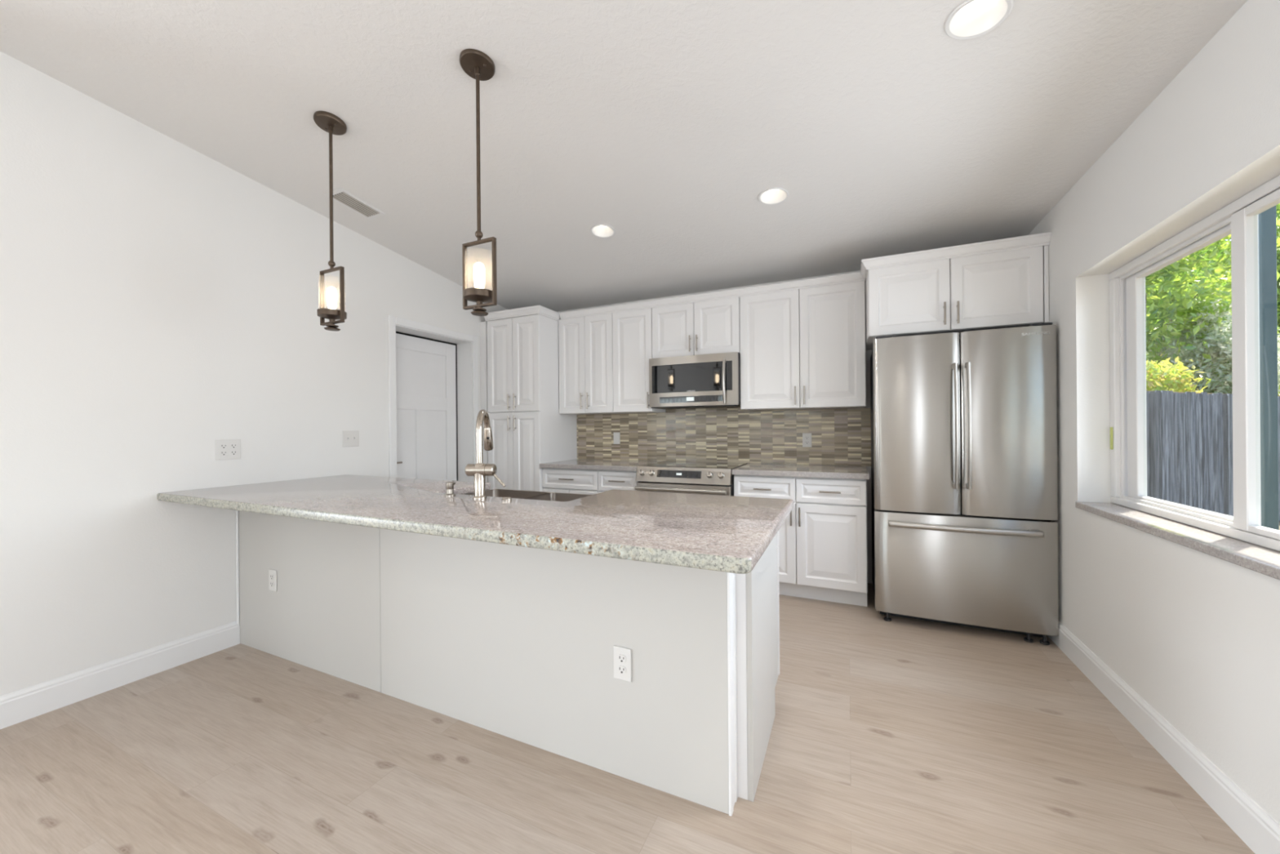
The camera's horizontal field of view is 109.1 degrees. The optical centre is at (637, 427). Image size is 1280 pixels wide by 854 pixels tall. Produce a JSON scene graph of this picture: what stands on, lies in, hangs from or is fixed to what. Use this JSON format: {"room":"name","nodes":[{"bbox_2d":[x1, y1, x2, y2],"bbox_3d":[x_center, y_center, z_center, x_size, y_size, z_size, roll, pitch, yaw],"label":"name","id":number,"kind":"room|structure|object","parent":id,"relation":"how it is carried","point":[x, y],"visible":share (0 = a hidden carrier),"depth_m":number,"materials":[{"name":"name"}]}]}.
{"room":"kitchen","nodes":[
{"label":"kitchen","id":0,"kind":"room"},
{"bbox_2d":[0,51,507,696],"bbox_3d":[-2.122,-0.191,3.303,0.190,2.870,3.727,0,0,25],"label":"wall","id":1,"kind":"structure","parent":0,"point":[160,301],"depth_m":2.30,"materials":[{"name":"paint"}]},
{"bbox_2d":[0,620,239,728],"bbox_3d":[-2.550,1.182,2.101,0.016,0.132,1.173,0,0,25],"label":"baseboard","id":2,"kind":"structure","parent":1,"relation":"attached to","point":[25,704],"depth_m":2.17,"materials":[{"name":"paint"}]},
{"bbox_2d":[215,439,240,460],"bbox_3d":[-2.334,0.124,2.598,0.009,0.114,0.116,0,0,25],"label":"wall outlet","id":3,"kind":"object","parent":1,"relation":"attached to","point":[225,449],"visible":1,"depth_m":2.60,"materials":[{"name":"white plastic"}]},
{"bbox_2d":[219,444,227,448],"bbox_3d":[-2.342,0.105,2.576,0.005,0.027,0.033,0,0,25],"label":"receptacle","id":4,"kind":"object","parent":3,"relation":"attached to","point":[221,446],"depth_m":2.57,"materials":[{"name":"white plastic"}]},
{"bbox_2d":[220,450,227,455],"bbox_3d":[-2.342,0.144,2.576,0.005,0.027,0.033,0,0,25],"label":"receptacle","id":5,"kind":"object","parent":3,"relation":"attached to","point":[222,452],"depth_m":2.58,"materials":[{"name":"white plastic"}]},
{"bbox_2d":[230,443,237,448],"bbox_3d":[-2.323,0.104,2.618,0.005,0.027,0.033,0,0,25],"label":"receptacle","id":6,"kind":"object","parent":3,"relation":"attached to","point":[232,445],"depth_m":2.62,"materials":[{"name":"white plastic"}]},
{"bbox_2d":[230,450,237,454],"bbox_3d":[-2.322,0.143,2.618,0.005,0.027,0.033,0,0,25],"label":"receptacle","id":7,"kind":"object","parent":3,"relation":"attached to","point":[232,452],"depth_m":2.62,"materials":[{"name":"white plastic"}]},
{"bbox_2d":[342,430,359,447],"bbox_3d":[-2.035,0.077,3.238,0.018,0.114,0.116,0,0,25],"label":"light switch","id":8,"kind":"object","parent":1,"relation":"attached to","point":[350,437],"visible":1,"depth_m":3.24,"materials":[{"name":"white plastic"}]},
{"bbox_2d":[395,333,456,480],"bbox_3d":[-1.895,0.222,4.007,0.078,2.020,0.782,0,0,25],"label":"door","id":9,"kind":"structure","parent":1,"relation":"in","point":[426,389],"depth_m":4.05,"materials":[{"name":"paint"}]},
{"bbox_2d":[387,315,478,493],"bbox_3d":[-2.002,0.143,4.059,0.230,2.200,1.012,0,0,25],"label":"door frame","id":10,"kind":"structure","parent":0,"point":[397,332],"depth_m":4.49,"materials":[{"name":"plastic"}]},
{"bbox_2d":[0,0,1248,311],"bbox_3d":[-3.363,-1.748,0.428,8.560,1.144,9.977,0,0,25],"label":"ceiling","id":11,"kind":"structure","parent":0,"point":[664,124],"depth_m":2.04,"materials":[{"name":"white paint"}]},
{"bbox_2d":[313,111,346,331],"bbox_3d":[-1.501,-0.992,2.229,0.136,1.028,0.136,0,0,-20],"label":"pendant light","id":12,"kind":"object","parent":11,"relation":"hanging from","point":[329,122],"visible":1,"depth_m":2.22,"materials":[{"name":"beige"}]},
{"bbox_2d":[324,187,386,219],"bbox_3d":[-1.815,-1.435,2.935,0.172,0.040,0.298,0,0,25],"label":"ceiling vent","id":13,"kind":"object","parent":11,"relation":"in","point":[344,197],"visible":0.94,"depth_m":2.93,"materials":[{"name":"metal"}]},
{"bbox_2d":[459,48,497,315],"bbox_3d":[-0.645,-0.971,1.843,0.136,1.028,0.136,0,0,-20],"label":"pendant light","id":14,"kind":"object","parent":11,"relation":"hanging from","point":[476,64],"visible":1,"depth_m":1.83,"materials":[{"name":"brown metal"}]},
{"bbox_2d":[590,224,615,238],"bbox_3d":[-0.242,-1.384,3.141,0.176,0.086,0.174,0,0,29],"label":"recessed light","id":15,"kind":"object","parent":11,"relation":"in","point":[603,231],"visible":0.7,"depth_m":3.19,"materials":[{"name":"paint"}]},
{"bbox_2d":[757,187,789,204],"bbox_3d":[0.794,-1.385,2.670,0.175,0.084,0.176,0,0,-45],"label":"recessed light","id":16,"kind":"object","parent":11,"relation":"in","point":[772,196],"visible":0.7,"depth_m":2.72,"materials":[{"name":"beige plastic"}]},
{"bbox_2d":[944,0,1013,39],"bbox_3d":[1.079,-1.334,1.447,0.176,0.086,0.175,0,0,-32],"label":"recessed light","id":17,"kind":"object","parent":11,"relation":"in","point":[972,19],"visible":0.98,"depth_m":1.49,"materials":[{"name":"beige plastic"}]},
{"bbox_2d":[0,582,1254,853],"bbox_3d":[-3.337,1.314,0.428,8.960,0.120,10.277,0,0,25],"label":"floor","id":18,"kind":"structure","parent":0,"point":[900,735],"depth_m":1.63,"materials":[{"name":"brown wood"}]},
{"bbox_2d":[235,510,737,815],"bbox_3d":[-0.996,0.799,2.069,2.871,0.872,0.092,0,0,25],"label":"panel","id":19,"kind":"object","parent":18,"relation":"on","point":[517,642],"visible":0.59,"depth_m":1.78,"materials":[{"name":"laminate"}]},
{"bbox_2d":[268,568,276,591],"bbox_3d":[-1.992,0.832,2.485,0.070,0.114,0.009,0,0,25],"label":"wall outlet","id":20,"kind":"object","parent":19,"relation":"attached to","point":[272,573],"visible":1,"depth_m":2.48,"materials":[{"name":"white plastic"}]},
{"bbox_2d":[156,474,793,573],"bbox_3d":[-0.893,0.340,2.146,2.999,0.040,0.975,0,0,25],"label":"countertop","id":21,"kind":"structure","parent":19,"relation":"on","point":[731,534],"depth_m":1.67,"materials":[{"name":"stone"}]},
{"bbox_2d":[444,481,455,496],"bbox_3d":[-0.886,0.288,2.164,0.048,0.064,0.066,0,0,25],"label":"soap dispenser","id":22,"kind":"object","parent":21,"relation":"on","point":[449,485],"visible":1,"depth_m":2.14,"materials":[{"name":"silver metal"}]},
{"bbox_2d":[464,408,505,498],"bbox_3d":[-0.734,0.116,2.130,0.161,0.405,0.272,0,0,-30],"label":"faucet","id":23,"kind":"object","parent":21,"relation":"on","point":[479,469],"visible":1,"depth_m":2.05,"materials":[{"name":"silver metal"}]},
{"bbox_2d":[502,497,511,500],"bbox_3d":[-0.578,0.313,2.009,0.042,0.010,0.042,0,0,25],"label":"button","id":24,"kind":"object","parent":21,"relation":"on","point":[503,498],"visible":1,"depth_m":1.99,"materials":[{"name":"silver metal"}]},
{"bbox_2d":[462,488,591,501],"bbox_3d":[-0.572,0.480,2.320,0.816,0.242,0.477,0,0,25],"label":"sink","id":25,"kind":"object","parent":21,"relation":"in","point":[520,494],"visible":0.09,"depth_m":2.55,"materials":[{"name":"silver metal"}]},
{"bbox_2d":[613,644,631,682],"bbox_3d":[-0.055,0.825,1.593,0.070,0.114,0.009,0,0,25],"label":"wall outlet","id":26,"kind":"object","parent":19,"relation":"attached to","point":[622,656],"visible":1,"depth_m":1.59,"materials":[{"name":"white plastic"}]},
{"bbox_2d":[617,653,626,662],"bbox_3d":[-0.056,0.805,1.591,0.033,0.027,0.005,0,0,25],"label":"receptacle","id":27,"kind":"object","parent":26,"relation":"attached to","point":[621,658],"depth_m":1.59,"materials":[{"name":"white plastic"}]},
{"bbox_2d":[617,665,626,674],"bbox_3d":[-0.055,0.845,1.591,0.033,0.027,0.005,0,0,25],"label":"receptacle","id":28,"kind":"object","parent":26,"relation":"attached to","point":[621,668],"depth_m":1.59,"materials":[{"name":"white plastic"}]},
{"bbox_2d":[480,305,577,491],"bbox_3d":[-1.059,0.075,4.498,0.735,2.321,0.667,0,0,25],"label":"pantry cabinet","id":29,"kind":"object","parent":18,"relation":"on","point":[519,351],"visible":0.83,"depth_m":4.22,"materials":[{"name":"paint"}]},
{"bbox_2d":[542,467,599,494],"bbox_3d":[-0.489,0.795,4.239,0.574,0.872,0.607,0,0,25],"label":"base cabinet","id":30,"kind":"object","parent":18,"relation":"on","point":[554,480],"visible":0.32,"depth_m":3.99,"materials":[{"name":"paint"}]},
{"bbox_2d":[539,458,658,471],"bbox_3d":[-0.317,0.336,4.165,0.960,0.039,0.623,0,0,25],"label":"countertop","id":31,"kind":"structure","parent":30,"relation":"on","point":[577,464],"depth_m":3.99,"materials":[{"name":"grey stone"}]},
{"bbox_2d":[597,470,639,493],"bbox_3d":[-0.055,0.791,4.039,0.378,0.872,0.607,0,0,25],"label":"base cabinet","id":32,"kind":"object","parent":18,"relation":"on","point":[608,480],"visible":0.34,"depth_m":3.80,"materials":[{"name":"paint"}]},
{"bbox_2d":[634,460,747,496],"bbox_3d":[0.455,0.763,3.761,0.768,0.919,0.714,0,0,25],"label":"range","id":33,"kind":"object","parent":18,"relation":"on","point":[705,477],"visible":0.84,"depth_m":3.51,"materials":[{"name":"silver metal"}]},
{"bbox_2d":[637,460,747,470],"bbox_3d":[0.473,0.309,3.809,0.768,0.012,0.608,0,0,25],"label":"cooktop","id":34,"kind":"object","parent":33,"relation":"in","point":[665,464],"depth_m":3.66,"materials":[{"name":"black glass"}]},
{"bbox_2d":[736,530,779,801],"bbox_3d":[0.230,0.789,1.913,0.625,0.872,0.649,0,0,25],"label":"peninsula end panel","id":35,"kind":"object","parent":18,"relation":"on","point":[757,604],"visible":0.15,"depth_m":1.55,"materials":[{"name":"laminate"}]},
{"bbox_2d":[733,475,867,606],"bbox_3d":[1.230,0.780,3.448,0.886,0.872,0.607,0,0,25],"label":"base cabinet","id":36,"kind":"object","parent":18,"relation":"on","point":[822,546],"visible":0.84,"depth_m":3.15,"materials":[{"name":"paint"}]},
{"bbox_2d":[731,462,869,479],"bbox_3d":[1.233,0.323,3.451,0.904,0.039,0.623,0,0,25],"label":"countertop","id":37,"kind":"structure","parent":36,"relation":"on","point":[847,472],"depth_m":3.27,"materials":[{"name":"grey stone"}]},
{"bbox_2d":[870,322,1058,644],"bbox_3d":[2.022,0.317,2.961,0.892,1.786,0.791,0,0,25],"label":"refrigerator","id":38,"kind":"object","parent":18,"relation":"on","point":[964,424],"visible":1,"depth_m":2.64,"materials":[{"name":"silver metal"}]},
{"bbox_2d":[557,270,872,583],"bbox_3d":[0.625,-0.002,4.157,4.462,2.447,0.120,0,0,25],"label":"wall","id":39,"kind":"structure","parent":0,"point":[868,353],"depth_m":3.56,"materials":[{"name":"paint"}]},
{"bbox_2d":[558,313,625,414],"bbox_3d":[-0.432,-0.587,4.374,0.581,0.902,0.366,0,0,25],"label":"upper cabinet","id":40,"kind":"object","parent":39,"relation":"attached to","point":[584,343],"visible":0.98,"depth_m":4.23,"materials":[{"name":"paint"}]},
{"bbox_2d":[612,307,666,413],"bbox_3d":[0.007,-0.591,4.171,0.385,0.902,0.366,0,0,25],"label":"upper cabinet","id":41,"kind":"object","parent":39,"relation":"attached to","point":[632,331],"visible":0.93,"depth_m":4.04,"materials":[{"name":"paint"}]},
{"bbox_2d":[651,297,740,358],"bbox_3d":[0.527,-0.821,3.931,0.760,0.450,0.366,0,0,25],"label":"upper cabinet","id":42,"kind":"object","parent":39,"relation":"attached to","point":[710,326],"visible":0.91,"depth_m":3.78,"materials":[{"name":"paint"}]},
{"bbox_2d":[648,351,740,408],"bbox_3d":[0.505,-0.383,3.876,0.756,0.422,0.455,0,0,25],"label":"microwave","id":43,"kind":"object","parent":42,"relation":"attached to","point":[712,380],"visible":1,"depth_m":3.71,"materials":[{"name":"silver metal"}]},
{"bbox_2d":[576,407,871,466],"bbox_3d":[0.702,0.059,4.047,2.910,0.496,0.014,0,0,25],"label":"backsplash","id":44,"kind":"structure","parent":39,"relation":"attached to","point":[842,436],"depth_m":3.98,"materials":[{"name":"tile"}]},
{"bbox_2d":[613,432,619,444],"bbox_3d":[-0.208,0.102,4.452,0.070,0.114,0.012,0,0,25],"label":"light switch","id":45,"kind":"object","parent":44,"relation":"attached to","point":[615,435],"visible":1,"depth_m":4.45,"materials":[{"name":"white plastic"}]},
{"bbox_2d":[802,433,811,447],"bbox_3d":[1.382,0.101,3.721,0.070,0.114,0.009,0,0,25],"label":"wall outlet","id":46,"kind":"object","parent":44,"relation":"attached to","point":[806,437],"visible":1,"depth_m":3.72,"materials":[{"name":"white plastic"}]},
{"bbox_2d":[739,280,866,410],"bbox_3d":[1.284,-0.601,3.583,0.899,0.902,0.366,0,0,25],"label":"upper cabinet","id":47,"kind":"object","parent":39,"relation":"attached to","point":[801,348],"visible":1,"depth_m":3.43,"materials":[{"name":"paint"}]},
{"bbox_2d":[559,271,865,319],"bbox_3d":[0.462,-1.070,3.832,2.600,0.058,0.134,0,0,25],"label":"crown molding","id":48,"kind":"structure","parent":47,"relation":"attached to","point":[853,277],"depth_m":3.67,"materials":[{"name":"paint"}]},
{"bbox_2d":[860,231,1051,350],"bbox_3d":[2.044,-0.857,3.080,0.968,0.503,0.643,0,0,25],"label":"upper cabinet","id":49,"kind":"object","parent":39,"relation":"attached to","point":[1000,283],"visible":0.94,"depth_m":2.80,"materials":[{"name":"paint"}]},
{"bbox_2d":[1028,0,1279,824],"bbox_3d":[0.649,-0.002,-1.412,0.240,2.447,9.977,0,0,25],"label":"wall","id":50,"kind":"structure","parent":0,"point":[1195,633],"depth_m":1.66,"materials":[{"name":"paint"}]},
{"bbox_2d":[1047,621,1279,853],"bbox_3d":[0.542,1.156,-1.359,0.016,0.132,9.977,0,0,25],"label":"baseboard","id":51,"kind":"structure","parent":50,"relation":"attached to","point":[1260,832],"depth_m":1.57,"materials":[{"name":"paint"}]},
{"bbox_2d":[1075,174,1279,579],"bbox_3d":[1.972,-0.177,1.513,0.220,1.170,1.680,0,0,25],"label":"window","id":52,"kind":"structure","parent":50,"relation":"in","point":[1241,540],"depth_m":1.63,"materials":[{"name":"plastic"}]},
{"label":"outside","id":53,"kind":"structure","parent":0,"visible":0},
{"bbox_3d":[0.013,1.526,0.000,90.000,0.100,90.000,0,0,25],"label":"ground","id":54,"kind":"structure","parent":53,"visible":0},
{"bbox_2d":[1146,353,1210,392],"bbox_3d":[8.390,0.101,7.583,1.666,2.616,1.643,0,0,-22],"label":"shrub","id":55,"kind":"object","parent":54,"relation":"on","point":[1171,377],"visible":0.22,"depth_m":7.08,"materials":[{"name":"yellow plant"}]},
{"bbox_2d":[1148,238,1230,327],"bbox_3d":[23.951,-4.307,21.489,7.944,11.171,8.203,0,0,-21],"label":"broadleaf tree","id":56,"kind":"object","parent":54,"relation":"on","point":[1229,238],"visible":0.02,"depth_m":19.41,"materials":[{"name":"green plant"}]},
{"bbox_2d":[1145,220,1279,393],"bbox_3d":[10.877,-2.189,10.098,3.900,7.154,4.077,0,0,-35],"label":"broadleaf tree","id":57,"kind":"object","parent":54,"relation":"on","point":[1222,291],"visible":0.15,"depth_m":8.97,"materials":[{"name":"green plant"}]},
{"bbox_2d":[1145,203,1279,388],"bbox_3d":[15.235,-2.442,11.630,3.895,7.586,4.246,0,0,-22],"label":"broadleaf tree","id":58,"kind":"object","parent":54,"relation":"on","point":[1163,292],"visible":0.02,"depth_m":12.01,"materials":[{"name":"green plant"}]},
{"bbox_2d":[1146,390,1279,520],"bbox_3d":[11.463,0.440,7.556,14.550,1.882,0.157,0,0,-21],"label":"fence","id":59,"kind":"object","parent":54,"relation":"on","point":[1189,434],"visible":0.32,"depth_m":5.83,"materials":[{"name":"grey wood"}]},
{"bbox_2d":[1146,293,1279,395],"bbox_3d":[11.548,-0.602,9.057,2.151,3.967,2.369,0,0,-15],"label":"shrub","id":60,"kind":"object","parent":54,"relation":"on","point":[1221,340],"visible":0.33,"depth_m":8.76,"materials":[{"name":"green plant"}]},
{"bbox_2d":[1189,217,1279,337],"bbox_3d":[17.403,-2.353,12.300,4.623,7.371,4.043,0,0,42],"label":"broadleaf tree","id":61,"kind":"object","parent":54,"relation":"on","point":[1195,270],"visible":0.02,"depth_m":13.23,"materials":[{"name":"green plant"}]},
{"bbox_2d":[1258,205,1279,529],"bbox_3d":[3.906,-0.256,2.831,0.062,3.400,0.062,0,0,25],"label":"porch post","id":62,"kind":"object","parent":54,"relation":"on","point":[1267,219],"visible":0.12,"depth_m":2.81,"materials":[{"name":"paint"}]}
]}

